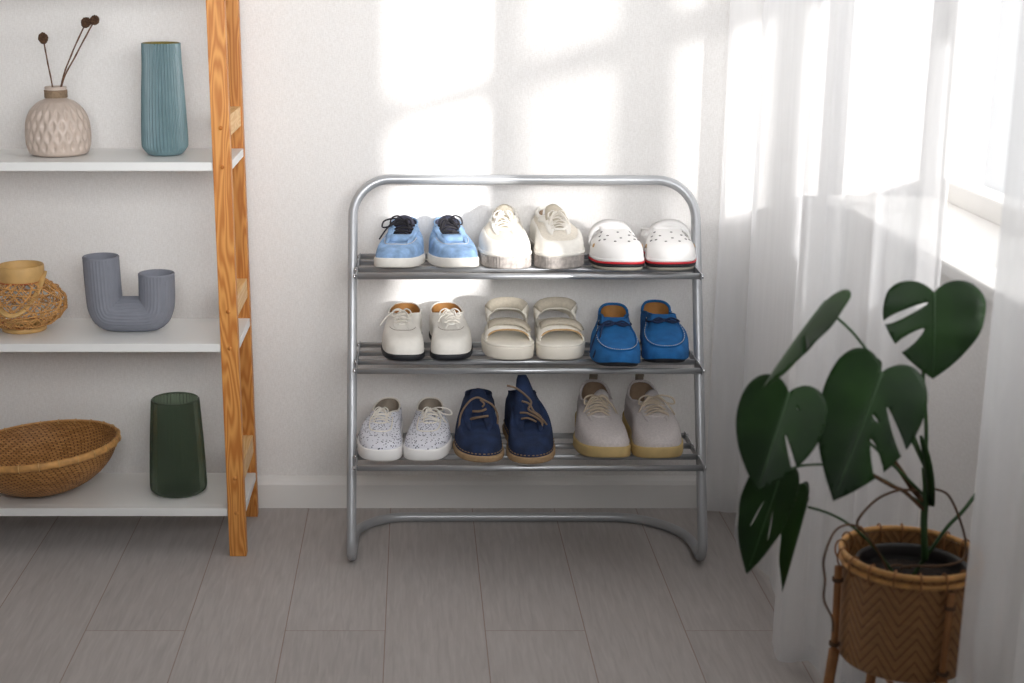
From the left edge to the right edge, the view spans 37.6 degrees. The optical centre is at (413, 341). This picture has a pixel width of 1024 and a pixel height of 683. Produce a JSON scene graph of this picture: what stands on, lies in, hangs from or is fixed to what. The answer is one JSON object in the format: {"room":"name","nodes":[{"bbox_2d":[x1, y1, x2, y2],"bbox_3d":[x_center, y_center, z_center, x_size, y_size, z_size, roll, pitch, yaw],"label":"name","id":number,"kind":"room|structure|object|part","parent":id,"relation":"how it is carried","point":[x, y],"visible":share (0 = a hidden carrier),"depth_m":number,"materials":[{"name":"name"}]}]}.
{"room":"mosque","nodes":[
{"label":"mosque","id":0,"kind":"room"},
{"bbox_2d":[0,508,822,682],"bbox_3d":[-0.100,0.872,1.254,5.000,0.050,4.400,0,14,0],"label":"floor","id":1,"kind":"structure","parent":0,"point":[84,599],"depth_m":2.71,"materials":[{"name":"grey wood"}]},
{"bbox_2d":[0,0,258,555],"bbox_3d":[-0.724,-0.298,2.868,0.793,1.420,0.239,0,14,0],"label":"shelving unit","id":2,"kind":"object","parent":1,"relation":"on","point":[233,494],"visible":0.99,"depth_m":2.88,"materials":[{"name":"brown wood"}]},
{"bbox_2d":[0,260,67,333],"bbox_3d":[-0.762,-0.085,2.915,0.170,0.130,0.178,0,14,0],"label":"lantern","id":3,"kind":"object","parent":2,"relation":"on","point":[19,273],"visible":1,"depth_m":2.88,"materials":[{"name":"brown wicker"}]},
{"bbox_3d":[-0.762,-0.091,2.871,0.102,0.073,0.094,0,14,0],"label":"handle","id":4,"kind":"part","parent":3,"relation":"part of","materials":[{"name":"brown wicker"}]},
{"bbox_2d":[25,86,91,156],"bbox_3d":[-0.674,-0.417,2.835,0.123,0.128,0.123,0,14,0],"label":"vase","id":5,"kind":"object","parent":2,"relation":"on","point":[56,125],"visible":1,"depth_m":2.79,"materials":[{"name":"beige ceramic"}]},
{"bbox_2d":[38,32,52,86],"bbox_3d":[-0.685,-0.470,2.821,0.031,0.218,0.019,0,14,0],"label":"stem","id":6,"kind":"object","parent":5,"relation":"in","point":[42,37],"visible":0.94,"depth_m":2.80,"materials":[{"name":"brown plant"}]},
{"bbox_2d":[60,17,90,86],"bbox_3d":[-0.641,-0.486,2.824,0.078,0.244,0.019,0,14,0],"label":"stem","id":7,"kind":"object","parent":5,"relation":"in","point":[85,22],"visible":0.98,"depth_m":2.80,"materials":[{"name":"brown plant"}]},
{"bbox_2d":[61,15,98,86],"bbox_3d":[-0.633,-0.486,2.815,0.097,0.248,0.018,0,14,0],"label":"stem","id":8,"kind":"object","parent":5,"relation":"in","point":[94,20],"visible":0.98,"depth_m":2.79,"materials":[{"name":"brown plant"}]},
{"bbox_2d":[0,418,120,496],"bbox_3d":[-0.744,0.242,2.995,0.317,0.116,0.302,4,15,16],"label":"bowl","id":9,"kind":"object","parent":2,"relation":"on","point":[42,458],"visible":1,"depth_m":3.07,"materials":[{"name":"brown wicker"}]},
{"bbox_2d":[82,252,174,331],"bbox_3d":[-0.551,-0.093,2.907,0.176,0.149,0.071,0,14,0],"label":"vase","id":10,"kind":"object","parent":2,"relation":"on","point":[107,307],"visible":1,"depth_m":2.88,"materials":[{"name":"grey ceramic"}]},
{"bbox_2d":[141,41,187,155],"bbox_3d":[-0.472,-0.457,2.825,0.088,0.209,0.088,0,14,0],"label":"ribbed vase","id":11,"kind":"object","parent":2,"relation":"on","point":[164,129],"visible":1,"depth_m":2.80,"materials":[{"name":"teal ceramic"}]},
{"bbox_2d":[150,392,206,497],"bbox_3d":[-0.471,0.205,2.983,0.113,0.192,0.113,-3,15,-13],"label":"glass vase","id":12,"kind":"object","parent":2,"relation":"on","point":[177,448],"visible":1,"depth_m":2.95,"materials":[{"name":"green glass"}]},
{"bbox_3d":[-0.351,-0.271,2.765,0.047,1.420,0.024,0,14,0],"label":"leg","id":13,"kind":"part","parent":2,"relation":"part of","materials":[{"name":"brown wood"}]},
{"bbox_3d":[-0.349,-0.417,2.838,0.022,0.038,0.189,0,14,0],"label":"rail","id":14,"kind":"part","parent":2,"relation":"part of","materials":[{"name":"brown wood"}]},
{"bbox_3d":[-0.346,-0.085,2.923,0.022,0.038,0.189,0,14,0],"label":"rail","id":15,"kind":"part","parent":2,"relation":"part of","materials":[{"name":"brown wood"}]},
{"bbox_3d":[-0.351,-0.324,2.972,0.047,1.420,0.024,0,14,0],"label":"leg","id":16,"kind":"part","parent":2,"relation":"part of","materials":[{"name":"brown wood"}]},
{"bbox_3d":[-0.343,0.234,3.004,0.022,0.038,0.189,0,14,0],"label":"rail","id":17,"kind":"part","parent":2,"relation":"part of","materials":[{"name":"brown wood"}]},
{"bbox_2d":[346,174,707,560],"bbox_3d":[0.216,0.050,2.921,0.692,0.720,0.328,0,14,0],"label":"shoe rack","id":18,"kind":"object","parent":1,"relation":"on","point":[699,548],"visible":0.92,"depth_m":2.89,"materials":[{"name":"silver metal"}]},
{"bbox_2d":[358,397,402,460],"bbox_3d":[-0.060,0.163,2.924,0.092,0.073,0.240,1,14,5],"label":"dotted plimsoll","id":19,"kind":"object","parent":18,"relation":"on","point":[380,438],"visible":1,"depth_m":2.86,"materials":[{"name":"white fabric"}]},
{"bbox_2d":[374,215,424,267],"bbox_3d":[-0.023,-0.205,2.951,0.095,0.089,0.230,1,14,4],"label":"sneaker","id":20,"kind":"object","parent":18,"relation":"on","point":[402,246],"visible":1,"depth_m":2.89,"materials":[{"name":"blue fabric"}]},
{"bbox_2d":[379,302,424,360],"bbox_3d":[-0.022,-0.026,2.963,0.091,0.077,0.238,0,14,1],"label":"shoe","id":21,"kind":"object","parent":18,"relation":"on","point":[402,338],"visible":1,"depth_m":2.90,"materials":[{"name":"white leather"}]},
{"bbox_2d":[403,397,452,460],"bbox_3d":[0.029,0.163,2.924,0.092,0.073,0.240,1,14,3],"label":"dotted plimsoll","id":22,"kind":"object","parent":18,"relation":"on","point":[428,437],"visible":1,"depth_m":2.86,"materials":[{"name":"white fabric"}]},
{"bbox_2d":[429,301,472,359],"bbox_3d":[0.070,-0.027,2.965,0.087,0.077,0.238,-1,14,-3],"label":"shoe","id":23,"kind":"object","parent":18,"relation":"on","point":[449,333],"visible":1,"depth_m":2.90,"materials":[{"name":"white leather"}]},
{"bbox_2d":[427,215,478,267],"bbox_3d":[0.071,-0.206,2.953,0.095,0.089,0.230,-1,14,-5],"label":"sneaker","id":24,"kind":"object","parent":18,"relation":"on","point":[450,246],"visible":1,"depth_m":2.89,"materials":[{"name":"blue fabric"}]},
{"bbox_3d":[0.216,-0.172,3.026,0.648,0.012,0.012,0,14,0],"label":"shelf rail","id":25,"kind":"part","parent":18,"relation":"part of","materials":[{"name":"silver metal"}]},
{"bbox_2d":[453,388,503,462],"bbox_3d":[0.125,0.150,2.916,0.098,0.102,0.252,0,14,2],"label":"boot","id":26,"kind":"object","parent":18,"relation":"on","point":[477,436],"visible":1,"depth_m":2.86,"materials":[{"name":"blue fabric"}]},
{"bbox_3d":[0.216,0.023,2.950,0.648,0.012,0.012,0,14,0],"label":"shelf rail","id":27,"kind":"part","parent":18,"relation":"part of","materials":[{"name":"silver metal"}]},
{"bbox_3d":[0.216,0.007,3.014,0.648,0.012,0.012,0,14,0],"label":"shelf rail","id":28,"kind":"part","parent":18,"relation":"part of","materials":[{"name":"silver metal"}]},
{"bbox_3d":[0.216,-0.155,2.962,0.648,0.012,0.012,0,14,0],"label":"shelf rail","id":29,"kind":"part","parent":18,"relation":"part of","materials":[{"name":"silver metal"}]},
{"bbox_2d":[478,204,531,268],"bbox_3d":[0.178,-0.213,2.951,0.105,0.105,0.231,1,14,3],"label":"trainer","id":30,"kind":"object","parent":18,"relation":"on","point":[504,243],"visible":1,"depth_m":2.88,"materials":[{"name":"leather"}]},
{"bbox_2d":[481,297,533,359],"bbox_3d":[0.183,-0.036,2.960,0.102,0.096,0.234,0,14,2],"label":"sandal","id":31,"kind":"object","parent":18,"relation":"on","point":[503,338],"visible":1,"depth_m":2.90,"materials":[{"name":"beige plastic"}]},
{"bbox_3d":[0.216,-0.139,2.899,0.648,0.012,0.012,0,14,0],"label":"shelf rail","id":32,"kind":"part","parent":18,"relation":"part of","materials":[{"name":"silver metal"}]},
{"bbox_3d":[0.216,0.039,2.887,0.648,0.012,0.012,0,14,0],"label":"shelf rail","id":33,"kind":"part","parent":18,"relation":"part of","materials":[{"name":"silver metal"}]},
{"bbox_3d":[0.216,0.221,2.871,0.648,0.012,0.012,0,14,0],"label":"shelf rail","id":34,"kind":"part","parent":18,"relation":"part of","materials":[{"name":"silver metal"}]},
{"bbox_2d":[502,375,555,463],"bbox_3d":[0.220,0.135,2.904,0.098,0.138,0.252,-1,14,-4],"label":"boot","id":35,"kind":"object","parent":18,"relation":"on","point":[526,427],"visible":1,"depth_m":2.86,"materials":[{"name":"blue fabric"}]},
{"bbox_3d":[0.216,-0.123,2.835,0.648,0.012,0.012,0,14,0],"label":"shelf rail","id":36,"kind":"part","parent":18,"relation":"part of","materials":[{"name":"silver metal"}]},
{"bbox_3d":[0.216,0.055,2.823,0.648,0.012,0.012,0,14,0],"label":"shelf rail","id":37,"kind":"part","parent":18,"relation":"part of","materials":[{"name":"silver metal"}]},
{"bbox_3d":[0.216,0.237,2.808,0.648,0.012,0.012,0,14,0],"label":"shelf rail","id":38,"kind":"part","parent":18,"relation":"part of","materials":[{"name":"silver metal"}]},
{"bbox_3d":[0.216,0.188,2.998,0.648,0.012,0.012,0,14,0],"label":"shelf rail","id":39,"kind":"part","parent":18,"relation":"part of","materials":[{"name":"silver metal"}]},
{"bbox_2d":[528,204,584,268],"bbox_3d":[0.277,-0.213,2.951,0.105,0.105,0.231,-1,14,-5],"label":"trainer","id":40,"kind":"object","parent":18,"relation":"on","point":[556,243],"visible":1,"depth_m":2.88,"materials":[{"name":"leather"}]},
{"bbox_2d":[533,297,585,359],"bbox_3d":[0.283,-0.036,2.960,0.102,0.096,0.234,0,14,-2],"label":"sandal","id":41,"kind":"object","parent":18,"relation":"on","point":[557,338],"visible":1,"depth_m":2.90,"materials":[{"name":"beige plastic"}]},
{"bbox_3d":[0.216,0.204,2.934,0.648,0.012,0.012,0,14,0],"label":"shelf rail","id":42,"kind":"part","parent":18,"relation":"part of","materials":[{"name":"silver metal"}]},
{"bbox_2d":[573,374,630,457],"bbox_3d":[0.361,0.145,2.929,0.105,0.106,0.266,0,14,0],"label":"sneaker","id":43,"kind":"object","parent":18,"relation":"on","point":[600,432],"visible":1,"depth_m":2.87,"materials":[{"name":"fabric"}]},
{"bbox_3d":[0.339,0.134,2.916,0.011,0.017,0.092,-1,14,-6],"label":"lace panel","id":44,"kind":"part","parent":43,"relation":"part of","materials":[{"name":"beige fabric"}]},
{"bbox_3d":[0.381,0.134,2.916,0.012,0.017,0.092,2,14,6],"label":"lace panel","id":45,"kind":"part","parent":43,"relation":"part of","materials":[{"name":"beige fabric"}]},
{"bbox_2d":[589,303,640,366],"bbox_3d":[0.386,-0.011,2.900,0.097,0.079,0.250,1,14,5],"label":"suede moccasin","id":46,"kind":"object","parent":18,"relation":"on","point":[614,341],"visible":1,"depth_m":2.84,"materials":[{"name":"blue leather"}]},
{"bbox_2d":[588,219,644,270],"bbox_3d":[0.391,-0.196,2.927,0.104,0.083,0.229,1,14,2],"label":"clog","id":47,"kind":"object","parent":18,"relation":"on","point":[613,245],"visible":1,"depth_m":2.85,"materials":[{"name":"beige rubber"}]},
{"bbox_2d":[622,374,682,457],"bbox_3d":[0.464,0.145,2.926,0.105,0.106,0.266,-1,14,-3],"label":"sneaker","id":48,"kind":"object","parent":18,"relation":"on","point":[653,431],"visible":1,"depth_m":2.88,"materials":[{"name":"fabric"}]},
{"bbox_3d":[0.445,0.135,2.913,0.012,0.017,0.092,-2,14,-9],"label":"lace panel","id":49,"kind":"part","parent":48,"relation":"part of","materials":[{"name":"beige fabric"}]},
{"bbox_2d":[640,300,688,362],"bbox_3d":[0.484,-0.018,2.925,0.094,0.079,0.250,0,14,1],"label":"suede moccasin","id":50,"kind":"object","parent":18,"relation":"on","point":[663,338],"visible":1,"depth_m":2.87,"materials":[{"name":"blue leather"}]},
{"bbox_2d":[640,219,695,270],"bbox_3d":[0.492,-0.196,2.927,0.104,0.083,0.229,-1,14,-2],"label":"clog","id":51,"kind":"object","parent":18,"relation":"on","point":[667,246],"visible":0.94,"depth_m":2.85,"materials":[{"name":"beige rubber"}]},
{"bbox_2d":[823,523,969,682],"bbox_3d":[0.647,0.457,1.997,0.194,0.390,0.190,11,18,37],"label":"basket planter","id":52,"kind":"object","parent":1,"relation":"on","point":[889,626],"visible":0.8,"depth_m":1.91,"materials":[{"name":"brown wicker"}]},
{"bbox_3d":[0.543,0.469,1.998,0.039,0.365,0.014,0,14,0],"label":"leg","id":53,"kind":"part","parent":52,"relation":"part of","materials":[{"name":"brown wood"}]},
{"bbox_3d":[0.641,0.443,2.100,0.016,0.365,0.038,0,14,0],"label":"leg","id":54,"kind":"part","parent":52,"relation":"part of","materials":[{"name":"brown wood"}]},
{"bbox_2d":[855,542,967,575],"bbox_3d":[0.650,0.350,1.973,0.144,0.127,0.144,0,14,0],"label":"nursery pot","id":55,"kind":"object","parent":52,"relation":"in","point":[893,553],"visible":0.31,"depth_m":2.01,"materials":[{"name":"black plastic"}]},
{"bbox_2d":[736,280,985,631],"bbox_3d":[0.564,0.146,1.856,0.358,0.434,0.151,-1,14,-5],"label":"monstera plant","id":56,"kind":"object","parent":55,"relation":"in","point":[856,389],"visible":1,"depth_m":1.82,"materials":[{"name":"green plant"}]},
{"bbox_3d":[0.623,0.164,1.931,0.087,0.101,0.015,-2,14,-8],"label":"stem","id":57,"kind":"part","parent":56,"relation":"part of","materials":[{"name":"plant"}]},
{"bbox_3d":[0.621,0.194,1.922,0.087,0.063,0.010,-4,15,-17],"label":"stem","id":58,"kind":"part","parent":56,"relation":"part of","materials":[{"name":"plant"}]},
{"bbox_3d":[0.661,0.224,1.941,0.011,0.125,0.020,-14,20,-43],"label":"stem","id":59,"kind":"part","parent":56,"relation":"part of","materials":[{"name":"green plant"}]},
{"bbox_3d":[0.671,0.493,1.904,0.015,0.365,0.039,-4,15,-15],"label":"leg","id":60,"kind":"part","parent":52,"relation":"part of","materials":[{"name":"brown wood"}]},
{"bbox_2d":[0,0,1000,474],"bbox_3d":[-0.725,-0.876,2.950,3.750,2.500,0.120,0,14,0],"label":"wall","id":61,"kind":"structure","parent":0,"point":[339,96],"depth_m":3.03,"materials":[{"name":"paint"}]},
{"bbox_2d":[257,475,696,507],"bbox_3d":[-0.875,0.319,3.185,3.450,0.068,0.015,0,14,0],"label":"baseboard","id":62,"kind":"structure","parent":61,"relation":"attached to","point":[274,491],"depth_m":3.18,"materials":[{"name":"white paint"}]},
{"bbox_2d":[917,274,992,543],"bbox_3d":[0.970,-0.340,0.850,0.240,2.500,4.215,0,14,0],"label":"wall","id":63,"kind":"structure","parent":0,"point":[956,396],"depth_m":2.35,"materials":[{"name":"paint"}]},
{"bbox_2d":[948,678,955,682],"bbox_3d":[0.843,0.840,1.143,0.015,0.068,4.200,0,14,0],"label":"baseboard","id":64,"kind":"structure","parent":63,"relation":"attached to","point":[954,679],"depth_m":2.33,"materials":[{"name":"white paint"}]},
{"bbox_2d":[941,202,1000,303],"bbox_3d":[0.925,-0.057,2.101,0.210,0.022,1.818,0,14,0],"label":"trim","id":65,"kind":"structure","parent":63,"relation":"attached to","point":[971,241],"depth_m":2.42,"materials":[{"name":"white paint"}]},
{"bbox_2d":[947,0,1003,225],"bbox_3d":[1.055,-0.819,1.907,0.050,1.595,1.820,0,14,0],"label":"window","id":66,"kind":"structure","parent":63,"relation":"in","point":[982,201],"depth_m":2.86,"materials":[{"name":"white paint"}]},
{"bbox_3d":[0.747,-1.726,1.469,0.206,0.024,2.300,0,14,0],"label":"rail","id":67,"kind":"object","parent":63,"relation":"attached to","visible":0},
{"bbox_2d":[706,0,965,682],"bbox_3d":[0.644,-0.699,2.400,0.125,2.411,0.920,-1,14,-4],"label":"curtain","id":68,"kind":"object","parent":67,"relation":"hanging from","point":[839,121],"visible":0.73,"depth_m":2.31,"materials":[{"name":"white fabric"}]},
{"bbox_2d":[955,0,1023,682],"bbox_3d":[0.688,-0.417,1.295,0.060,2.411,0.619,0,14,-2],"label":"curtain","id":69,"kind":"object","parent":67,"relation":"hanging from","point":[991,645],"visible":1,"depth_m":1.73,"materials":[{"name":"white fabric"}]}
]}

